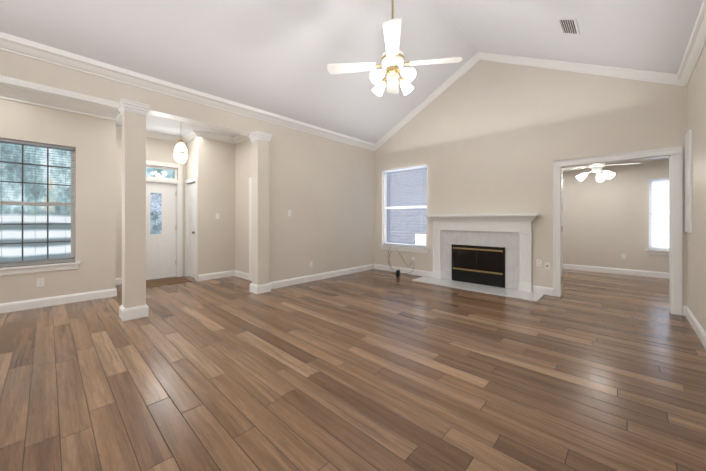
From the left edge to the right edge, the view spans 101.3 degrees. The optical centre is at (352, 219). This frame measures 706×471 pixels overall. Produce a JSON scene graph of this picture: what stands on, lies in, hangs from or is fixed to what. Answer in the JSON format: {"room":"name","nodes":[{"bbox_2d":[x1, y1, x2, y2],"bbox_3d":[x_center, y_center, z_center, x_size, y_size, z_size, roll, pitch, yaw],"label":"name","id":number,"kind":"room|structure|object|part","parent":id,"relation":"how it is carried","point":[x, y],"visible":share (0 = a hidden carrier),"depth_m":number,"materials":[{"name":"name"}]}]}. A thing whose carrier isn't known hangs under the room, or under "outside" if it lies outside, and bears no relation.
{"room":"living room","nodes":[
{"label":"living room","id":0,"kind":"room"},
{"bbox_2d":[0,99,115,303],"bbox_3d":[-5.484,-0.257,2.891,0.150,2.950,4.830,0,0,43],"label":"wall","id":1,"kind":"structure","parent":0,"point":[91,140],"depth_m":4.31,"materials":[{"name":"paint"}]},
{"bbox_2d":[0,138,79,275],"bbox_3d":[-4.390,-0.166,3.997,0.170,1.790,0.900,0,0,43],"label":"alcove window","id":2,"kind":"structure","parent":1,"relation":"in","point":[31,267],"depth_m":4.04,"materials":[{"name":"white paint"}]},
{"bbox_2d":[37,278,43,286],"bbox_3d":[-4.324,0.869,4.002,0.008,0.115,0.072,0,0,43],"label":"outlet","id":3,"kind":"object","parent":1,"relation":"attached to","point":[40,281],"depth_m":4.00,"materials":[{"name":"white plastic"}]},
{"bbox_2d":[0,288,116,313],"bbox_3d":[-5.408,1.156,2.850,0.016,0.125,4.816,0,0,43],"label":"baseboard","id":4,"kind":"structure","parent":1,"relation":"attached to","point":[78,297],"depth_m":4.10,"materials":[{"name":"white paint"}]},
{"bbox_2d":[0,82,120,120],"bbox_3d":[-5.345,-1.648,2.821,0.150,0.167,4.918,0,0,43],"label":"crown molding","id":5,"kind":"structure","parent":1,"relation":"attached to","point":[34,97],"depth_m":4.06,"materials":[{"name":"white paint"}]},
{"bbox_2d":[2,82,239,137],"bbox_3d":[-4.663,-1.781,3.630,2.330,0.100,7.030,0,0,43],"label":"ceiling","id":6,"kind":"structure","parent":0,"point":[162,125],"depth_m":5.46,"materials":[{"name":"white paint"}]},
{"bbox_2d":[173,137,188,165],"bbox_3d":[-2.879,-1.308,4.839,0.226,0.845,0.226,0,0,43],"label":"pendant lantern","id":7,"kind":"object","parent":6,"relation":"hanging from","point":[180,153],"visible":0.9,"depth_m":4.78,"materials":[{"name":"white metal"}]},
{"bbox_2d":[116,132,185,277],"bbox_3d":[-4.105,-0.255,5.805,0.150,2.950,1.300,0,0,43],"label":"wall","id":8,"kind":"structure","parent":0,"point":[160,150],"depth_m":5.75,"materials":[{"name":"paint"}]},
{"bbox_2d":[116,278,121,284],"bbox_3d":[-4.367,1.157,5.406,0.016,0.125,0.300,0,0,43],"label":"baseboard","id":9,"kind":"structure","parent":8,"relation":"attached to","point":[118,280],"depth_m":5.39,"materials":[{"name":"white paint"}]},
{"bbox_2d":[116,125,183,142],"bbox_3d":[-4.018,-1.681,5.724,0.088,0.098,1.300,0,0,43],"label":"crown molding","id":10,"kind":"structure","parent":8,"relation":"attached to","point":[119,129],"depth_m":5.84,"materials":[{"name":"white paint"}]},
{"bbox_2d":[146,182,175,279],"bbox_3d":[-3.985,0.237,5.865,0.130,1.950,0.732,0,0,43],"label":"entry door","id":11,"kind":"structure","parent":8,"relation":"in","point":[160,230],"depth_m":5.93,"materials":[{"name":"white paint"}]},
{"bbox_2d":[146,160,181,276],"bbox_3d":[-4.015,0.028,5.885,0.170,2.390,0.930,0,0,43],"label":"door frame","id":12,"kind":"structure","parent":8,"relation":"attached to","point":[178,222],"depth_m":6.12,"materials":[{"name":"white paint"}]},
{"bbox_2d":[146,165,176,179],"bbox_3d":[-4.022,-0.950,5.893,0.050,0.260,0.760,0,0,43],"label":"transom","id":13,"kind":"object","parent":12,"relation":"in","point":[168,169],"visible":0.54,"depth_m":5.99,"materials":[{"name":"white paint"}]},
{"bbox_2d":[186,137,205,280],"bbox_3d":[-3.334,-0.255,6.074,0.900,2.950,0.150,0,0,43],"label":"wall","id":14,"kind":"structure","parent":0,"point":[196,161],"depth_m":5.77,"materials":[{"name":"paint"}]},
{"bbox_2d":[182,131,195,142],"bbox_3d":[-3.339,-1.680,5.917,0.630,0.098,0.088,0,0,43],"label":"crown molding","id":15,"kind":"structure","parent":14,"relation":"attached to","point":[188,137],"depth_m":5.96,"materials":[{"name":"white paint"}]},
{"bbox_2d":[185,177,197,280],"bbox_3d":[-3.293,0.193,6.023,0.710,2.058,0.168,0,0,43],"label":"trim","id":16,"kind":"structure","parent":14,"relation":"attached to","point":[195,179],"depth_m":6.17,"materials":[{"name":"white paint"}]},
{"bbox_2d":[189,183,194,277],"bbox_3d":[-3.336,0.234,5.984,0.544,1.957,0.113,0,0,43],"label":"closet door","id":17,"kind":"structure","parent":14,"relation":"in","point":[192,230],"depth_m":6.02,"materials":[{"name":"white paint"}]},
{"bbox_2d":[193,131,232,142],"bbox_3d":[-2.833,-1.680,5.885,0.088,0.098,0.738,0,0,43],"label":"crown molding","id":18,"kind":"structure","parent":14,"relation":"attached to","point":[203,134],"depth_m":5.87,"materials":[{"name":"white paint"}]},
{"bbox_2d":[206,138,234,273],"bbox_3d":[-2.804,-0.255,6.089,0.150,2.950,0.600,0,0,43],"label":"wall jog","id":19,"kind":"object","parent":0,"point":[220,201],"visible":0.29,"depth_m":6.03,"materials":[{"name":"paint"}]},
{"bbox_2d":[198,270,234,280],"bbox_3d":[-2.795,1.158,5.977,0.016,0.125,0.750,0,0,43],"label":"baseboard","id":20,"kind":"structure","parent":19,"relation":"attached to","point":[208,276],"depth_m":5.95,"materials":[{"name":"white paint"}]},
{"bbox_2d":[235,138,251,272],"bbox_3d":[-2.027,-0.255,5.870,1.580,2.950,0.150,0,0,43],"label":"wall","id":21,"kind":"structure","parent":0,"point":[243,161],"depth_m":6.03,"materials":[{"name":"paint"}]},
{"bbox_2d":[233,135,249,143],"bbox_3d":[-2.094,-1.681,5.771,1.320,0.098,0.088,0,0,43],"label":"crown molding","id":22,"kind":"structure","parent":21,"relation":"attached to","point":[239,138],"depth_m":6.02,"materials":[{"name":"white paint"}]},
{"bbox_2d":[235,270,248,279],"bbox_3d":[-2.309,1.158,6.022,0.600,0.125,0.016,0,0,43],"label":"baseboard","id":23,"kind":"structure","parent":21,"relation":"attached to","point":[240,274],"depth_m":6.01,"materials":[{"name":"white paint"}]},
{"bbox_2d":[249,177,251,280],"bbox_3d":[-1.798,0.192,5.537,0.770,2.055,0.020,0,0,43],"label":"door frame","id":24,"kind":"structure","parent":21,"relation":"attached to","point":[250,179],"depth_m":5.75,"materials":[{"name":"white paint"}]},
{"bbox_2d":[251,182,251,280],"bbox_3d":[-1.786,0.236,5.513,0.620,1.952,0.030,0,0,43],"label":"hall door","id":25,"kind":"structure","parent":21,"relation":"in","point":[251,231],"depth_m":5.69,"materials":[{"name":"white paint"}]},
{"bbox_2d":[265,122,373,281],"bbox_3d":[-0.568,-0.280,6.118,0.200,3.000,2.965,0,0,43],"label":"wall","id":26,"kind":"structure","parent":0,"point":[321,188],"depth_m":5.82,"materials":[{"name":"paint"}]},
{"bbox_2d":[0,32,375,150],"bbox_3d":[-2.756,-1.762,3.608,0.106,0.158,9.620,0,0,43],"label":"crown molding","id":27,"kind":"structure","parent":26,"relation":"attached to","point":[66,59],"depth_m":3.72,"materials":[{"name":"white paint"}]},
{"bbox_2d":[269,264,373,288],"bbox_3d":[-0.494,1.158,6.037,0.016,0.125,2.981,0,0,43],"label":"baseboard","id":28,"kind":"structure","parent":26,"relation":"attached to","point":[292,281],"depth_m":5.81,"materials":[{"name":"white paint"}]},
{"bbox_2d":[0,0,702,143],"bbox_3d":[-0.939,-2.443,1.891,5.570,1.578,9.920,0,0,43],"label":"ceiling","id":29,"kind":"structure","parent":0,"point":[277,57],"depth_m":3.79,"materials":[{"name":"white paint"}]},
{"bbox_2d":[327,0,461,95],"bbox_3d":[0.462,-2.287,3.373,1.179,1.548,1.179,0,0,-37],"label":"ceiling fan","id":30,"kind":"object","parent":29,"relation":"hanging from","point":[392,60],"visible":1,"depth_m":3.31,"materials":[{"name":"white"}]},
{"bbox_2d":[557,18,579,34],"bbox_3d":[2.592,-2.320,3.479,0.182,0.098,0.380,0,0,43],"label":"ceiling vent","id":31,"kind":"object","parent":29,"relation":"in","point":[568,25],"visible":0.98,"depth_m":3.46,"materials":[{"name":"silver metal"}]},
{"bbox_2d":[0,269,705,470],"bbox_3d":[-0.263,1.269,3.644,10.200,0.100,14.100,0,0,43],"label":"floor","id":32,"kind":"structure","parent":0,"point":[375,370],"depth_m":2.18,"materials":[{"name":"brown wood"}]},
{"bbox_2d":[117,99,149,320],"bbox_3d":[-2.746,-0.106,3.625,0.288,2.650,0.288,0,0,43],"label":"column","id":33,"kind":"structure","parent":32,"relation":"on","point":[134,304],"depth_m":3.54,"materials":[{"name":"white paint"}]},
{"bbox_2d":[0,50,264,132],"bbox_3d":[-3.873,-1.617,2.624,0.200,0.370,6.655,0,0,43],"label":"header beam","id":34,"kind":"structure","parent":33,"relation":"on","point":[20,67],"depth_m":3.49,"materials":[{"name":"paint"}]},
{"bbox_2d":[0,75,250,135],"bbox_3d":[-3.943,-1.429,2.549,0.200,0.006,6.450,0,0,43],"label":"trim","id":35,"kind":"structure","parent":34,"relation":"attached to","point":[23,83],"depth_m":3.44,"materials":[{"name":"white paint"}]},
{"bbox_2d":[146,277,189,287],"bbox_3d":[-3.692,1.214,5.579,0.600,0.012,0.840,0,0,43],"label":"doormat","id":36,"kind":"object","parent":32,"relation":"on","point":[161,282],"visible":0.64,"depth_m":5.61,"materials":[{"name":"brown"}]},
{"bbox_2d":[249,131,272,293],"bbox_3d":[-1.560,-0.105,4.879,0.288,2.650,0.288,0,0,43],"label":"column","id":37,"kind":"structure","parent":32,"relation":"on","point":[260,283],"depth_m":4.80,"materials":[{"name":"white paint"}]},
{"bbox_2d":[412,276,544,301],"bbox_3d":[2.136,1.211,5.206,2.140,0.018,0.567,0,0,43],"label":"hearth slab","id":38,"kind":"object","parent":32,"relation":"on","point":[518,294],"visible":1,"depth_m":5.02,"materials":[{"name":"stone"}]},
{"bbox_2d":[374,60,686,305],"bbox_3d":[2.817,-0.930,5.061,6.570,4.300,0.150,0,0,43],"label":"wall","id":39,"kind":"structure","parent":0,"point":[484,137],"depth_m":4.93,"materials":[{"name":"paint"}]},
{"bbox_2d":[374,264,431,276],"bbox_3d":[1.102,1.158,6.568,1.565,0.125,0.016,0,0,43],"label":"baseboard","id":40,"kind":"structure","parent":39,"relation":"attached to","point":[376,266],"depth_m":6.50,"materials":[{"name":"white paint"}]},
{"bbox_2d":[380,165,428,252],"bbox_3d":[1.165,-0.219,6.575,1.290,1.880,0.170,0,0,43],"label":"window","id":41,"kind":"structure","parent":39,"relation":"in","point":[420,241],"depth_m":6.58,"materials":[{"name":"white paint"}]},
{"bbox_2d":[424,213,539,291],"bbox_3d":[2.260,0.564,5.338,2.000,1.312,0.205,0,0,43],"label":"fireplace mantel","id":42,"kind":"object","parent":39,"relation":"attached to","point":[495,250],"visible":0.98,"depth_m":5.26,"materials":[{"name":"stone"}]},
{"bbox_2d":[376,52,675,149],"bbox_3d":[2.333,-2.389,5.356,4.860,1.410,0.088,0,0,43],"label":"crown molding","id":43,"kind":"structure","parent":39,"relation":"attached to","point":[642,75],"depth_m":4.69,"materials":[{"name":"white paint"}]},
{"bbox_2d":[536,259,541,266],"bbox_3d":[3.046,0.719,4.735,0.072,0.115,0.009,0,0,43],"label":"outlet","id":44,"kind":"object","parent":39,"relation":"attached to","point":[538,262],"depth_m":4.73,"materials":[{"name":"white plastic"}]},
{"bbox_2d":[533,285,552,295],"bbox_3d":[3.083,1.157,4.694,0.270,0.125,0.016,0,0,43],"label":"baseboard","id":45,"kind":"structure","parent":39,"relation":"attached to","point":[539,289],"depth_m":4.68,"materials":[{"name":"white paint"}]},
{"bbox_2d":[545,262,549,269],"bbox_3d":[3.129,0.749,4.655,0.072,0.115,0.010,0,0,43],"label":"outlet","id":46,"kind":"object","parent":39,"relation":"attached to","point":[547,264],"depth_m":4.65,"materials":[{"name":"white plastic"}]},
{"bbox_2d":[553,129,691,315],"bbox_3d":[2.901,-0.225,3.280,1.399,2.893,2.678,0,0,43],"label":"door frame","id":47,"kind":"structure","parent":39,"relation":"attached to","point":[673,155],"depth_m":3.74,"materials":[{"name":"white paint"}]},
{"bbox_3d":[3.331,-0.227,2.737,0.030,2.890,2.480,0,0,43],"label":"casing trim on the right wall","id":48,"kind":"part","parent":47,"relation":"part of","materials":[{"name":"white wood"}]},
{"bbox_2d":[563,159,668,272],"bbox_3d":[5.606,-0.009,6.868,5.000,2.460,0.150,0,0,43],"label":"wall","id":49,"kind":"structure","parent":0,"point":[606,222],"depth_m":6.53,"materials":[{"name":"paint"}]},
{"bbox_2d":[563,264,668,278],"bbox_3d":[5.549,1.158,6.807,4.700,0.125,0.016,0,0,43],"label":"baseboard","id":50,"kind":"structure","parent":49,"relation":"attached to","point":[655,274],"depth_m":6.45,"materials":[{"name":"white paint"}]},
{"bbox_2d":[646,179,668,254],"bbox_3d":[6.632,-0.050,5.850,1.010,1.580,0.170,0,0,43],"label":"room window","id":51,"kind":"structure","parent":49,"relation":"in","point":[658,250],"depth_m":6.08,"materials":[{"name":"white paint"}]},
{"bbox_2d":[563,158,668,168],"bbox_3d":[4.548,-1.290,5.750,5.000,0.100,3.230,0,0,43],"label":"ceiling","id":52,"kind":"structure","parent":0,"point":[633,161],"depth_m":6.21,"materials":[{"name":"white paint"}]},
{"bbox_2d":[563,163,640,181],"bbox_3d":[4.681,-0.986,5.563,1.226,0.508,1.188,0,0,43],"label":"ceiling fan","id":53,"kind":"object","parent":52,"relation":"hanging from","point":[597,169],"visible":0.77,"depth_m":5.56,"materials":[{"name":"white"}]},
{"bbox_2d":[687,45,705,331],"bbox_3d":[0.957,-0.293,0.096,0.150,3.020,9.620,0,0,43],"label":"wall","id":54,"kind":"structure","parent":0,"point":[696,237],"depth_m":3.07,"materials":[{"name":"paint"}]},
{"bbox_2d":[676,0,705,85],"bbox_3d":[0.875,-1.764,0.175,0.100,0.158,9.620,0,0,43],"label":"crown molding","id":55,"kind":"structure","parent":54,"relation":"attached to","point":[697,42],"depth_m":2.96,"materials":[{"name":"white paint"}]},
{"bbox_2d":[683,306,705,348],"bbox_3d":[0.890,1.154,0.159,0.035,0.125,9.620,0,0,43],"label":"baseboard","id":56,"kind":"structure","parent":54,"relation":"attached to","point":[700,332],"depth_m":3.11,"materials":[{"name":"white paint"}]},
{"label":"outside","id":57,"kind":"structure","parent":0,"visible":0},
{"bbox_2d":[387,168,426,243],"bbox_3d":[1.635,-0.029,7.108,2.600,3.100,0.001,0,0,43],"label":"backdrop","id":58,"kind":"structure","parent":57,"point":[402,231],"depth_m":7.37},
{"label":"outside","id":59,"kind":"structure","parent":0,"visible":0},
{"bbox_2d":[0,143,70,261],"bbox_3d":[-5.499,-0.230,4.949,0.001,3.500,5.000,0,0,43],"label":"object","id":60,"kind":"structure","parent":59,"point":[27,237],"depth_m":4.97,"materials":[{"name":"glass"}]},
{"bbox_2d":[146,167,173,178],"bbox_3d":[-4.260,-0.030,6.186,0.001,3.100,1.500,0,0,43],"label":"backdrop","id":61,"kind":"structure","parent":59,"point":[154,172],"depth_m":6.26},
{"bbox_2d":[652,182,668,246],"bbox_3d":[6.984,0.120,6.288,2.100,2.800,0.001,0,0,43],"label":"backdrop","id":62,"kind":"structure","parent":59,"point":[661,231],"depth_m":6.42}
]}

